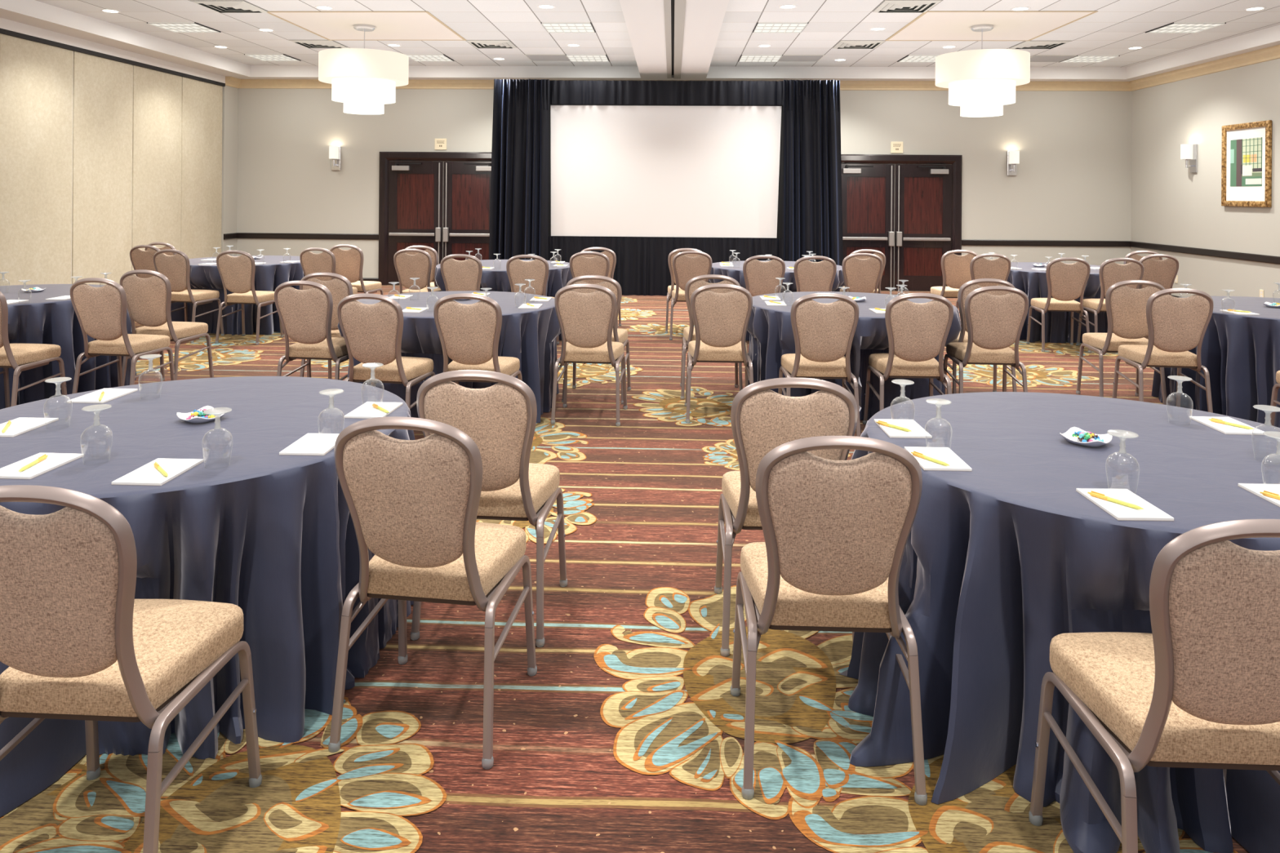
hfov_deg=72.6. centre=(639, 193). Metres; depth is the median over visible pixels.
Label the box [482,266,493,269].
notepad
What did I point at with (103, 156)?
wall
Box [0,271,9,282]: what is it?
water goblet
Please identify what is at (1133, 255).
banquet chair
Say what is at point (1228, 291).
water goblet
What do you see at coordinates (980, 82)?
drum chandelier
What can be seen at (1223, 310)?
notepad
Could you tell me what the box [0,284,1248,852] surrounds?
floor
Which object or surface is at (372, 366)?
water goblet
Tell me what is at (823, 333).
banquet chair
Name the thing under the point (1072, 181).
wall
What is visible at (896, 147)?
wall sign
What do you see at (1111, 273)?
banquet chair
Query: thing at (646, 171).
projection screen
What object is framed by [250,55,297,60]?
diffuser
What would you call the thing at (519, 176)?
drape
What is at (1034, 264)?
dish
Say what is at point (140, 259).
banquet chair
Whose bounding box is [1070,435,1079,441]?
candy
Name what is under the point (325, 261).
banquet chair
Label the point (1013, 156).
wall sconce
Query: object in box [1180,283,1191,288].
water goblet
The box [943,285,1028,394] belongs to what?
banquet chair
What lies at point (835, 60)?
recessed light
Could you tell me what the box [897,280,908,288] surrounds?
water goblet
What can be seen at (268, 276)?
tablecloth
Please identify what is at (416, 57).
recessed light
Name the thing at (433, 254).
banquet chair
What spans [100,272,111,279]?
water goblet
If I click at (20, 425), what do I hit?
notepad
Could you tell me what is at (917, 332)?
banquet chair
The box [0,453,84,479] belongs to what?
notepad
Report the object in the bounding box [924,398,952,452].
water goblet
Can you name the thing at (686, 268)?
banquet chair
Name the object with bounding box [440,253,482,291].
banquet chair
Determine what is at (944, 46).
recessed light
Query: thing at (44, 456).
pen
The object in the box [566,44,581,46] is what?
recessed light
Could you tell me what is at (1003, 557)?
tablecloth
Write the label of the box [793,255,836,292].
banquet chair
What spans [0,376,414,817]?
tablecloth
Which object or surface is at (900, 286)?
water goblet
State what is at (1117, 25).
ceiling
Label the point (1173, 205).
wall
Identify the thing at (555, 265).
notepad
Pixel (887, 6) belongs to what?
ceiling vent
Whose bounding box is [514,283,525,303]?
water goblet
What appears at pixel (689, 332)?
banquet chair
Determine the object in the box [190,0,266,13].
ceiling vent
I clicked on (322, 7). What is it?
recessed light
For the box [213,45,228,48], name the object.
recessed light
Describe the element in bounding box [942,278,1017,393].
banquet chair
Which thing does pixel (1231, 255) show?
trim
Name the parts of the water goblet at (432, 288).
stem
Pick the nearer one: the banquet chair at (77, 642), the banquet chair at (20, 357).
the banquet chair at (77, 642)
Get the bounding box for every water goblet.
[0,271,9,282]
[18,280,31,288]
[43,377,72,428]
[69,275,82,290]
[80,404,112,460]
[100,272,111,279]
[138,354,162,395]
[201,407,232,465]
[317,388,344,437]
[360,362,383,406]
[387,281,399,298]
[408,277,420,298]
[426,286,438,304]
[480,288,492,297]
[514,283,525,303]
[524,279,535,300]
[774,277,785,297]
[782,282,792,299]
[839,286,849,294]
[884,287,896,298]
[890,379,915,425]
[895,284,906,297]
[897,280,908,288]
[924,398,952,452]
[1105,429,1139,490]
[1166,375,1193,422]
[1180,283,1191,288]
[1221,288,1235,312]
[1251,404,1279,456]
[1261,431,1279,487]
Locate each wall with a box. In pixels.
[0,27,237,285]
[236,88,1132,291]
[1130,57,1279,297]
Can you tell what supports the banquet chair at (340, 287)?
on the floor
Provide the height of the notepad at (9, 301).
0.008 m
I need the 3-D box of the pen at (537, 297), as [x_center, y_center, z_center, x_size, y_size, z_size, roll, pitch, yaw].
[-0.753,0.795,6.605,0.147,0.013,0.011,0,0,36]
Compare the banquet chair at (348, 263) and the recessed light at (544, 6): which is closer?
the recessed light at (544, 6)
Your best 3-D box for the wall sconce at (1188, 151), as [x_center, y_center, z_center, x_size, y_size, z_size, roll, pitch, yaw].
[7.864,-0.498,12.499,0.185,0.405,0.152,0,0,2]
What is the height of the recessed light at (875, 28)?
0.007 m
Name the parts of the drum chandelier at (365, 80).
lamp shade, lamp shade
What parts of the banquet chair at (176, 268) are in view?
backrest, frame, leg, leg, seat, rail, leg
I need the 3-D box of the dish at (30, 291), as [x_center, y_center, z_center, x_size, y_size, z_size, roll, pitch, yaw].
[-4.773,0.763,6.855,0.140,0.031,0.140,0,0,24]
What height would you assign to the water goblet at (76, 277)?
0.165 m
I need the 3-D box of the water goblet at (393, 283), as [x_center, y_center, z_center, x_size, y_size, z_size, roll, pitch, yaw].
[-1.756,0.719,6.215,0.082,0.165,0.082,0,0,36]
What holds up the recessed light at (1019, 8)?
in the ceiling at (1117, 25)
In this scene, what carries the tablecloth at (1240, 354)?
on the floor
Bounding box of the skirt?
[547,235,782,295]
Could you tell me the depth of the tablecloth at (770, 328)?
6.09 m
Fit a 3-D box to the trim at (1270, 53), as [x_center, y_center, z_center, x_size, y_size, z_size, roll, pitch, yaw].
[0.275,-1.796,5.644,14.860,0.145,17.700,0,0,2]
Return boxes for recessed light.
[100,8,120,13]
[146,22,221,32]
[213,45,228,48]
[244,53,301,61]
[257,28,274,31]
[315,5,333,9]
[386,44,401,46]
[404,53,453,61]
[492,57,505,59]
[537,4,555,8]
[541,22,595,32]
[565,54,609,62]
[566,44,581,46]
[737,54,782,62]
[752,22,808,32]
[757,44,772,47]
[778,4,797,8]
[833,58,846,61]
[869,26,886,31]
[897,54,939,62]
[941,45,956,48]
[1010,6,1030,10]
[1059,55,1119,62]
[1126,46,1143,48]
[1145,22,1226,33]
[1244,6,1266,10]
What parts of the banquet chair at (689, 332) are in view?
leg, leg, rail, seat, backrest, frame, leg, leg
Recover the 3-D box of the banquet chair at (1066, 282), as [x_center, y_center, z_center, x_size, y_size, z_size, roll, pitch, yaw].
[4.339,1.129,9.011,0.481,0.967,0.561,0,0,6]
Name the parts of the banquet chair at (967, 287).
leg, seat, backrest, frame, leg, leg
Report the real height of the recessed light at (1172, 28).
0.016 m
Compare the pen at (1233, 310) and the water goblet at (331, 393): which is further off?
the pen at (1233, 310)
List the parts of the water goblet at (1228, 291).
stem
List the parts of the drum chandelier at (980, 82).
lamp shade, lamp shade, rod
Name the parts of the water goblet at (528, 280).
stem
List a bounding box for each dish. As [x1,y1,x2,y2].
[21,287,45,293]
[176,405,224,423]
[848,296,866,302]
[1032,263,1046,266]
[1059,426,1112,447]
[1262,302,1279,307]
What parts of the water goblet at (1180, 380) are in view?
stem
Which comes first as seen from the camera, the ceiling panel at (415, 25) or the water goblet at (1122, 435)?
the water goblet at (1122, 435)
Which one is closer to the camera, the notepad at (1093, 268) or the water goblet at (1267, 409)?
the water goblet at (1267, 409)
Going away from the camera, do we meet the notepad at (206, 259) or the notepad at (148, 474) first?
the notepad at (148, 474)
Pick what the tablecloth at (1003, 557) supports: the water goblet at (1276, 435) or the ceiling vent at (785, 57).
the water goblet at (1276, 435)
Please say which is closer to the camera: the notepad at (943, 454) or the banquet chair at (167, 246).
the notepad at (943, 454)
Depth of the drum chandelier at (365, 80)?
10.51 m
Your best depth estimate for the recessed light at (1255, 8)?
9.47 m
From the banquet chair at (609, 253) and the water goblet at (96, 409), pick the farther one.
the banquet chair at (609, 253)
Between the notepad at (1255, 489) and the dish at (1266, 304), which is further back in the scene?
the dish at (1266, 304)
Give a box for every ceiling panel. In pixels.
[266,10,466,40]
[884,10,1097,40]
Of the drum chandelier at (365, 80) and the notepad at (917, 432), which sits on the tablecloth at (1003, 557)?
the notepad at (917, 432)
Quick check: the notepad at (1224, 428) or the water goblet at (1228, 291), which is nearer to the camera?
the notepad at (1224, 428)
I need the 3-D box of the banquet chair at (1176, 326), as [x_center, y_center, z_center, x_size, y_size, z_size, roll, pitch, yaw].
[3.683,1.124,6.131,0.481,0.967,0.561,0,0,7]
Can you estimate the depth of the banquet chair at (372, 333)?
5.26 m
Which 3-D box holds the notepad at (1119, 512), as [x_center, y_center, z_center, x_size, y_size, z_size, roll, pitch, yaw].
[1.274,0.821,2.299,0.140,0.008,0.216,0,0,1]
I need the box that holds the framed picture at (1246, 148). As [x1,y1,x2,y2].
[1221,120,1271,207]
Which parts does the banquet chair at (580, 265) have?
backrest, frame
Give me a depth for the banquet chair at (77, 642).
1.87 m
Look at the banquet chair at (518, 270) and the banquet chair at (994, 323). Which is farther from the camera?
the banquet chair at (518, 270)
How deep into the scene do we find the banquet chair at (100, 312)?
6.08 m
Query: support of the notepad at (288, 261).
on the tablecloth at (268, 276)
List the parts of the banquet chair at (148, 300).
leg, backrest, frame, leg, seat, leg, rail, leg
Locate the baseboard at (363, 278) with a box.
[334,277,377,281]
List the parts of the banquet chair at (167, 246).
backrest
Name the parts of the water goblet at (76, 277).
stem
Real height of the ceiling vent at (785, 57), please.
0.008 m
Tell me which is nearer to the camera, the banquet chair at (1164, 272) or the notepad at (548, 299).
the notepad at (548, 299)
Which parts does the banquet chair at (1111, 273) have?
leg, rail, seat, leg, frame, backrest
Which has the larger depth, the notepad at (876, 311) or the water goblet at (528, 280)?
the water goblet at (528, 280)
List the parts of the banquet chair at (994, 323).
leg, rail, leg, seat, frame, backrest, leg, rail, leg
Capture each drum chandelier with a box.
[318,24,408,114]
[935,24,1030,116]
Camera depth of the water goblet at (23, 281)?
6.17 m
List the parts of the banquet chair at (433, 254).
backrest, seat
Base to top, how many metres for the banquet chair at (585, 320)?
0.967 m
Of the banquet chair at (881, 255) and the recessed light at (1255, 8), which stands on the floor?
the banquet chair at (881, 255)
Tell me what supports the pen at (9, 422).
on the notepad at (20, 425)
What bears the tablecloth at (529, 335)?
on the floor
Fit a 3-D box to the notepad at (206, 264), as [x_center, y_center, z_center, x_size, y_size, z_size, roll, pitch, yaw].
[-4.710,0.776,9.527,0.140,0.008,0.216,0,0,4]
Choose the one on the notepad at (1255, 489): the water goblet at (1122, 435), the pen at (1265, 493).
the pen at (1265, 493)
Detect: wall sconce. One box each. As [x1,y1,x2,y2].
[328,146,340,170]
[1007,150,1019,175]
[1180,143,1197,172]
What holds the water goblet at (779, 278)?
on the tablecloth at (770, 328)
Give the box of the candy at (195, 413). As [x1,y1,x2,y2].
[191,411,198,416]
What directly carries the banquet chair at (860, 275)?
on the floor
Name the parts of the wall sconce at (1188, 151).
lamp shade, stem, plate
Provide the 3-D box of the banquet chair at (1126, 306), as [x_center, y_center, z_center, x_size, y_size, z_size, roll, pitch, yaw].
[3.699,1.124,6.680,0.481,0.967,0.561,0,0,7]
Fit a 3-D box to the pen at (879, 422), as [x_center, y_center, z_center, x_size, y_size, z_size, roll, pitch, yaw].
[0.879,0.807,3.016,0.011,0.013,0.147,0,0,-37]
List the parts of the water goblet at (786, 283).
stem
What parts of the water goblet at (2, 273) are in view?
stem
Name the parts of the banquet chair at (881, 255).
seat, backrest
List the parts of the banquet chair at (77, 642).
backrest, frame, leg, seat, leg, rail, leg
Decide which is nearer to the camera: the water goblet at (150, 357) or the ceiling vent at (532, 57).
the water goblet at (150, 357)
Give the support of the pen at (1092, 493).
on the notepad at (1119, 512)
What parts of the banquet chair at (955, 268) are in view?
seat, backrest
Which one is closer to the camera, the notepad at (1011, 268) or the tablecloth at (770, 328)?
the tablecloth at (770, 328)
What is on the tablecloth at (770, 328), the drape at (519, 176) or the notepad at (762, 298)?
the notepad at (762, 298)
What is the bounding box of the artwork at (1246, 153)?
[1230,137,1262,186]
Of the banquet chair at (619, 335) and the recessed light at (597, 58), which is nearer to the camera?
the banquet chair at (619, 335)
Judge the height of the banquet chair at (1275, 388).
0.967 m
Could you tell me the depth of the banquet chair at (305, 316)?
5.98 m
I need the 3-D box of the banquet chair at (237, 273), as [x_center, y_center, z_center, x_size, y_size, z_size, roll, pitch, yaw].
[-4.100,1.066,9.127,0.481,0.967,0.561,0,0,8]
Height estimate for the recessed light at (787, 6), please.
0.007 m
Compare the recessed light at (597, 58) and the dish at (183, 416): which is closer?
the dish at (183, 416)
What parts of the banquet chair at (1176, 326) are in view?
leg, rail, leg, seat, frame, leg, backrest, rail, leg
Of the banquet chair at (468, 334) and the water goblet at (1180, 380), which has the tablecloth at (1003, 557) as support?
the water goblet at (1180, 380)
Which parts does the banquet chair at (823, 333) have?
leg, rail, leg, seat, frame, backrest, leg, rail, leg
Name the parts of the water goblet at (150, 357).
stem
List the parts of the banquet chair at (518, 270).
frame, backrest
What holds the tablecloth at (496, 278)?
on the floor
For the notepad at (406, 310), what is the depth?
5.90 m
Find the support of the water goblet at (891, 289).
on the tablecloth at (770, 328)
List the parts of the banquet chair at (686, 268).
leg, rail, seat, backrest, frame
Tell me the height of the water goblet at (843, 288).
0.165 m
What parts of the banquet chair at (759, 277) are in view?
frame, backrest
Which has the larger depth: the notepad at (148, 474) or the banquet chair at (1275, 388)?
the banquet chair at (1275, 388)
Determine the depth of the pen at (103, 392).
3.36 m
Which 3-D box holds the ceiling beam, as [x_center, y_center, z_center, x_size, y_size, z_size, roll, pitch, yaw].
[0.220,-2.007,5.456,1.060,0.302,17.320,0,0,2]
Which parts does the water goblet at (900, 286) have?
stem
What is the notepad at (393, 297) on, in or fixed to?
on the tablecloth at (529, 335)
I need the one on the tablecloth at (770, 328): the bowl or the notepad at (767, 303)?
the notepad at (767, 303)
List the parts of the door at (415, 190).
closer arm, panel, panel, latch rod, latch rod, panel, panel, closer arm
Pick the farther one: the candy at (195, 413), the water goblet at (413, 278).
the water goblet at (413, 278)
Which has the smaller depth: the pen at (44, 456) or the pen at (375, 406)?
the pen at (44, 456)
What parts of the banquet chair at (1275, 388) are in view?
leg, rail, seat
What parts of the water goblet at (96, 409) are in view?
stem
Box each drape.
[488,79,549,260]
[782,80,844,286]
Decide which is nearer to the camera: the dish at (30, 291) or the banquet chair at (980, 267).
the dish at (30, 291)
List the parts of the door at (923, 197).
closer arm, panel, panel, latch rod, latch rod, panel, panel, closer arm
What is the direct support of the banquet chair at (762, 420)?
on the floor
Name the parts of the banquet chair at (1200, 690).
leg, rail, leg, seat, frame, backrest, leg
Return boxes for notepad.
[0,417,58,437]
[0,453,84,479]
[6,299,29,304]
[44,295,70,300]
[66,388,137,403]
[111,457,203,485]
[197,262,216,265]
[200,258,216,260]
[279,433,339,455]
[280,260,299,262]
[344,401,403,418]
[390,294,413,299]
[402,307,428,312]
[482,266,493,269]
[518,303,542,308]
[529,297,551,302]
[551,261,564,263]
[552,264,568,266]
[719,264,733,266]
[760,296,780,300]
[764,301,786,306]
[868,308,885,313]
[873,418,932,438]
[904,446,972,471]
[1010,266,1022,269]
[1031,268,1046,271]
[1075,488,1173,520]
[1090,266,1099,269]
[1189,416,1263,435]
[1219,309,1259,315]
[1237,483,1279,506]
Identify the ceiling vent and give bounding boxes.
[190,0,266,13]
[288,40,346,48]
[466,40,516,48]
[524,54,569,61]
[778,54,824,61]
[832,40,884,48]
[872,0,942,12]
[1009,40,1071,48]
[1030,55,1076,62]
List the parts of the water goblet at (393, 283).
stem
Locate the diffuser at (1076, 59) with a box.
[1064,56,1115,62]
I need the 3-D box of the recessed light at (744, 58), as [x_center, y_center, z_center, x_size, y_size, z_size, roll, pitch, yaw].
[1.815,-2.038,13.177,0.610,0.016,0.610,0,0,2]
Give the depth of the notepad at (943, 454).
2.66 m
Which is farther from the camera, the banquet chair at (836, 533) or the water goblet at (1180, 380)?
the water goblet at (1180, 380)
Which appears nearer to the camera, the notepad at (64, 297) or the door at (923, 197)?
the notepad at (64, 297)
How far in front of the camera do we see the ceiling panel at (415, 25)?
10.75 m
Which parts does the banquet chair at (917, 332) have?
leg, rail, leg, seat, frame, backrest, leg, rail, leg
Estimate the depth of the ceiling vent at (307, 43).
12.14 m
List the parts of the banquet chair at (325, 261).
backrest, frame, seat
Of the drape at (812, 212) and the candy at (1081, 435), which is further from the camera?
the drape at (812, 212)
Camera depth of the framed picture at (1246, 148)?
11.31 m
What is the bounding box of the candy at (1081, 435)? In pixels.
[1078,433,1085,438]
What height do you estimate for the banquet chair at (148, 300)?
0.967 m
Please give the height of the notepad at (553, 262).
0.008 m
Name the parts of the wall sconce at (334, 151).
lamp shade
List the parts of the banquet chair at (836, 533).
leg, rail, leg, seat, frame, backrest, rail, leg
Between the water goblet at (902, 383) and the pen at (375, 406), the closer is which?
the water goblet at (902, 383)
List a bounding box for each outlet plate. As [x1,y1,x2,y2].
[1174,275,1177,283]
[1259,289,1263,297]
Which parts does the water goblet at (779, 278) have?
stem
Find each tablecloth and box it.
[0,284,136,409]
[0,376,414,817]
[170,255,304,335]
[337,290,560,422]
[434,259,572,339]
[708,260,844,340]
[746,291,961,432]
[839,391,1279,852]
[1006,262,1113,342]
[1151,296,1279,427]
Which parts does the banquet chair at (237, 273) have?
leg, backrest, leg, frame, seat, leg, rail, leg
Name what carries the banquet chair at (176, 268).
on the floor
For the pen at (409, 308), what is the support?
on the notepad at (406, 310)
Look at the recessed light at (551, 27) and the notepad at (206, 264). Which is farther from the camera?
the recessed light at (551, 27)
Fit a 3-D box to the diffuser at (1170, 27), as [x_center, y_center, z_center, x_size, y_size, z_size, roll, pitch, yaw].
[6.600,-2.008,10.556,0.590,0.004,0.590,0,0,2]
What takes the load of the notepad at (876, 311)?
on the tablecloth at (770, 328)
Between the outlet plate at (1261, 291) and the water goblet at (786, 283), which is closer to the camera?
the water goblet at (786, 283)
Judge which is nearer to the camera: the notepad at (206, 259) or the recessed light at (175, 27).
the notepad at (206, 259)
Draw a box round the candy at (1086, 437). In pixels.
[1084,433,1090,439]
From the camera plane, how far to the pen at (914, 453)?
2.65 m
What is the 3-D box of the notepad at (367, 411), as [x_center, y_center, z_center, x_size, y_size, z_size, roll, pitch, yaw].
[-0.984,0.804,3.225,0.140,0.008,0.216,0,0,4]
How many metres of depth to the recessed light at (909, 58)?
13.09 m
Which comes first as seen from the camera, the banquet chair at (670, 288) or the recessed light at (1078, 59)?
the banquet chair at (670, 288)
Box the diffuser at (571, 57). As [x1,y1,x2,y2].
[567,55,607,60]
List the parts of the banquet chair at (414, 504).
leg, rail, leg, backrest, frame, seat, leg, rail, leg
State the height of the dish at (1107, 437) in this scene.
0.031 m
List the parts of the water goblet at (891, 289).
stem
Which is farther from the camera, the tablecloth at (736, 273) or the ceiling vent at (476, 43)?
the ceiling vent at (476, 43)
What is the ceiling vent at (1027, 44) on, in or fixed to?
in the ceiling at (1117, 25)
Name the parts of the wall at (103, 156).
panel, panel, panel, panel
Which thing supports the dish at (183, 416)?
on the tablecloth at (269, 535)
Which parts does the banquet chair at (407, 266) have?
backrest, seat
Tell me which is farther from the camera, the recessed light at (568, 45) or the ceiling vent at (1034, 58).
the ceiling vent at (1034, 58)
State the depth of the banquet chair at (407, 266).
9.35 m
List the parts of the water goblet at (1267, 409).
stem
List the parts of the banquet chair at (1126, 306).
leg, rail, leg, seat, frame, backrest, leg, leg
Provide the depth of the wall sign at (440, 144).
14.62 m
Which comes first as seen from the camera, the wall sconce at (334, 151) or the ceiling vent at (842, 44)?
the ceiling vent at (842, 44)
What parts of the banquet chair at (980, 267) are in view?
frame, backrest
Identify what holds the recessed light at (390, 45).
in the ceiling at (1117, 25)
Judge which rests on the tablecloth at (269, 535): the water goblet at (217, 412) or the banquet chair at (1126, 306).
the water goblet at (217, 412)
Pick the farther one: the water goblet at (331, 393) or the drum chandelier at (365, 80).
the drum chandelier at (365, 80)
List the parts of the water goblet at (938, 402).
stem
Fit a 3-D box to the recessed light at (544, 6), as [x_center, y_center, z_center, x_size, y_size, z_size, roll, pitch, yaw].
[-1.037,-2.066,9.644,0.204,0.007,0.204,0,0,2]
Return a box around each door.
[377,151,491,284]
[840,154,962,290]
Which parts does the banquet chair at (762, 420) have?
leg, rail, leg, seat, frame, backrest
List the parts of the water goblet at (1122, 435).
stem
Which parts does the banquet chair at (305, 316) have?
leg, rail, backrest, leg, seat, leg, rail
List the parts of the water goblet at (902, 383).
stem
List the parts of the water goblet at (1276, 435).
stem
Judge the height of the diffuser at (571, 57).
0.004 m
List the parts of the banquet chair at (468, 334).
backrest, frame, seat, rail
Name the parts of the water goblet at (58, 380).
stem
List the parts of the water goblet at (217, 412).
stem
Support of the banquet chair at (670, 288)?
on the floor
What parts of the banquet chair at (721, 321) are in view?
leg, leg, rail, seat, backrest, frame, leg, rail, leg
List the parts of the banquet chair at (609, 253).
backrest, frame, leg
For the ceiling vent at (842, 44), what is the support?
in the ceiling at (1117, 25)
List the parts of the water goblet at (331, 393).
stem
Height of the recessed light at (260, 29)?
0.007 m
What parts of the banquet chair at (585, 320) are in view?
leg, rail, leg, backrest, frame, seat, leg, rail, leg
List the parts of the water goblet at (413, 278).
stem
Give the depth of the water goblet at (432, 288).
5.91 m
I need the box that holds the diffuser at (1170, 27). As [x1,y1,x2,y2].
[1151,23,1220,31]
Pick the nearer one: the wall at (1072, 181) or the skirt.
the skirt
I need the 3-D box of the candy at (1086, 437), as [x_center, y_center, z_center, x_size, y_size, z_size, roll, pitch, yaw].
[1.469,0.799,2.857,0.016,0.018,0.033,0,0,44]
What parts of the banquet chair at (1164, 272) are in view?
backrest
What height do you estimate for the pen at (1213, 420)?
0.013 m
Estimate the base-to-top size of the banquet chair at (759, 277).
0.967 m
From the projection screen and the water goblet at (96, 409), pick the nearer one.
the water goblet at (96, 409)
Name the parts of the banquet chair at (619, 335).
leg, frame, backrest, seat, leg, rail, leg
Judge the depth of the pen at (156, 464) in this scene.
2.48 m
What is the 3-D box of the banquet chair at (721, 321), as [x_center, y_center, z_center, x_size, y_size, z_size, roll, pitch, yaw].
[0.564,1.101,6.191,0.481,0.967,0.561,0,0,2]
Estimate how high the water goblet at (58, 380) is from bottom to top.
0.165 m
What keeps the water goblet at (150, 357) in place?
on the tablecloth at (269, 535)
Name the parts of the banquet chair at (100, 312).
leg, rail, backrest, frame, leg, seat, leg, rail, leg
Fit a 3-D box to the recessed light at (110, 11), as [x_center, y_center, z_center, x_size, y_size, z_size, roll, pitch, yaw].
[-6.115,-2.104,10.056,0.204,0.007,0.204,0,0,2]
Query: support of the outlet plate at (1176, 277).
attached to the wall at (1173, 205)
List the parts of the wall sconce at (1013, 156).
stem, lamp shade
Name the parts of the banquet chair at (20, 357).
backrest, leg, leg, frame, seat, rail, leg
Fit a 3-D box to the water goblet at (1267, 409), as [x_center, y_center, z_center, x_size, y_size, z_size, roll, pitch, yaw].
[1.946,0.747,2.699,0.082,0.165,0.082,0,0,-22]
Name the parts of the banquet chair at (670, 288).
leg, seat, frame, backrest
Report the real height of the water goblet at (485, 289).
0.165 m
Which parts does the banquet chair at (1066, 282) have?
leg, rail, leg, seat, frame, backrest, leg, rail, leg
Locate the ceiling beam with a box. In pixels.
[619,0,728,78]
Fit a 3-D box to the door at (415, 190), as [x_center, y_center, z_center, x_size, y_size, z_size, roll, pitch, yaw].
[-3.309,0.433,14.597,2.160,2.245,0.115,0,0,2]
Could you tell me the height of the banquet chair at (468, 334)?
0.967 m
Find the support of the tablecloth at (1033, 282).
on the floor
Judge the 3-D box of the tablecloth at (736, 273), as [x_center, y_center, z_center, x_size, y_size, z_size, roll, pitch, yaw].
[1.543,1.207,9.938,1.609,0.761,1.679,0,0,7]
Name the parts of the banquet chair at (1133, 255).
backrest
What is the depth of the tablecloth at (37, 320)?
6.29 m
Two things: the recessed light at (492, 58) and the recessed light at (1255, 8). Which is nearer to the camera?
the recessed light at (1255, 8)
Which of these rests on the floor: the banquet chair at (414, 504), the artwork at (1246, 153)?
the banquet chair at (414, 504)
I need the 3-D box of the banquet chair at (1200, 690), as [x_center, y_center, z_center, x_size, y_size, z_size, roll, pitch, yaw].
[1.214,1.106,1.922,0.481,0.967,0.561,0,0,2]
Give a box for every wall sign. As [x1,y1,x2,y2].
[435,137,446,149]
[890,141,902,153]
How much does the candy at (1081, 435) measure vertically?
0.016 m
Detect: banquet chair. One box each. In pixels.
[0,291,66,408]
[0,484,262,852]
[70,277,175,394]
[120,269,213,386]
[129,244,159,278]
[144,241,177,255]
[153,248,224,342]
[214,250,284,345]
[274,280,348,380]
[299,247,359,299]
[299,272,352,378]
[328,416,537,769]
[329,244,383,295]
[337,293,435,408]
[393,248,441,293]
[404,245,439,288]
[410,369,567,647]
[433,293,522,384]
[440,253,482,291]
[506,254,559,344]
[550,284,627,426]
[561,275,631,404]
[566,251,609,342]
[580,247,621,328]
[665,248,701,333]
[669,250,711,340]
[680,274,742,399]
[684,284,753,422]
[714,377,857,657]
[729,435,927,805]
[740,255,785,341]
[777,293,860,436]
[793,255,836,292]
[840,248,885,293]
[841,253,882,293]
[862,293,953,424]
[930,249,977,299]
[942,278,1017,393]
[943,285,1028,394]
[955,253,1011,313]
[1026,257,1091,353]
[1028,519,1279,852]
[1075,280,1167,404]
[1076,257,1143,344]
[1111,288,1213,413]
[1123,250,1162,264]
[1138,253,1178,295]
[1270,370,1279,426]
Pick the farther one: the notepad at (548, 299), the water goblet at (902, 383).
the notepad at (548, 299)
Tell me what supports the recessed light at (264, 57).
in the ceiling at (1117, 25)
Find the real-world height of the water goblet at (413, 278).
0.165 m
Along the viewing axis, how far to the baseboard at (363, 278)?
14.66 m
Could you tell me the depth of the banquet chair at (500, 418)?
3.03 m
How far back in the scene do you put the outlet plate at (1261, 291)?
11.04 m
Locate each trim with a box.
[223,232,1279,264]
[225,44,1279,91]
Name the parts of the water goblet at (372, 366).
stem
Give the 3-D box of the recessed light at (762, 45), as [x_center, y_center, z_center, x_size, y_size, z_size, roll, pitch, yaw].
[1.729,-2.045,12.083,0.204,0.007,0.204,0,0,2]
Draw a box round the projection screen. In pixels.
[548,103,782,238]
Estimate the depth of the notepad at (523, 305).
6.16 m
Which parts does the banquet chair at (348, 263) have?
backrest, seat, rail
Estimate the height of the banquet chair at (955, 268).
0.967 m
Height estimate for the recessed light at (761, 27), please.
0.016 m
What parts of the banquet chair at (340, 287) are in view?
leg, backrest, frame, leg, seat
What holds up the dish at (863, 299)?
on the tablecloth at (770, 328)
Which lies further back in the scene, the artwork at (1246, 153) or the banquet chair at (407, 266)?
the artwork at (1246, 153)
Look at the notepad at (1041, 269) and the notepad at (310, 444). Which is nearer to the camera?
the notepad at (310, 444)
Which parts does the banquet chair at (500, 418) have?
leg, backrest, frame, seat, leg, rail, leg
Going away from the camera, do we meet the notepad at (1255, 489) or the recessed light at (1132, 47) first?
the notepad at (1255, 489)
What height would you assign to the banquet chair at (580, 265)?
0.967 m
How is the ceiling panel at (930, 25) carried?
attached to the ceiling at (1117, 25)
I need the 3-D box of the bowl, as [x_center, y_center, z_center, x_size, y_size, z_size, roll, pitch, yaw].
[1.327,0.769,2.395,0.082,0.112,0.082,0,0,-11]
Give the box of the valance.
[549,80,782,105]
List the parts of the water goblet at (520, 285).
stem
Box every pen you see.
[1,420,11,432]
[18,453,48,471]
[98,391,104,400]
[153,462,168,476]
[372,403,389,413]
[405,306,421,310]
[533,296,546,299]
[875,420,911,431]
[911,450,950,466]
[1087,490,1143,509]
[1208,417,1254,429]
[1226,309,1251,312]
[1259,490,1279,499]
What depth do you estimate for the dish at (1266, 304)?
6.46 m
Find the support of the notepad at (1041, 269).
on the tablecloth at (1033, 282)
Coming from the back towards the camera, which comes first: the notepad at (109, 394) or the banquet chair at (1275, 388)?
the banquet chair at (1275, 388)

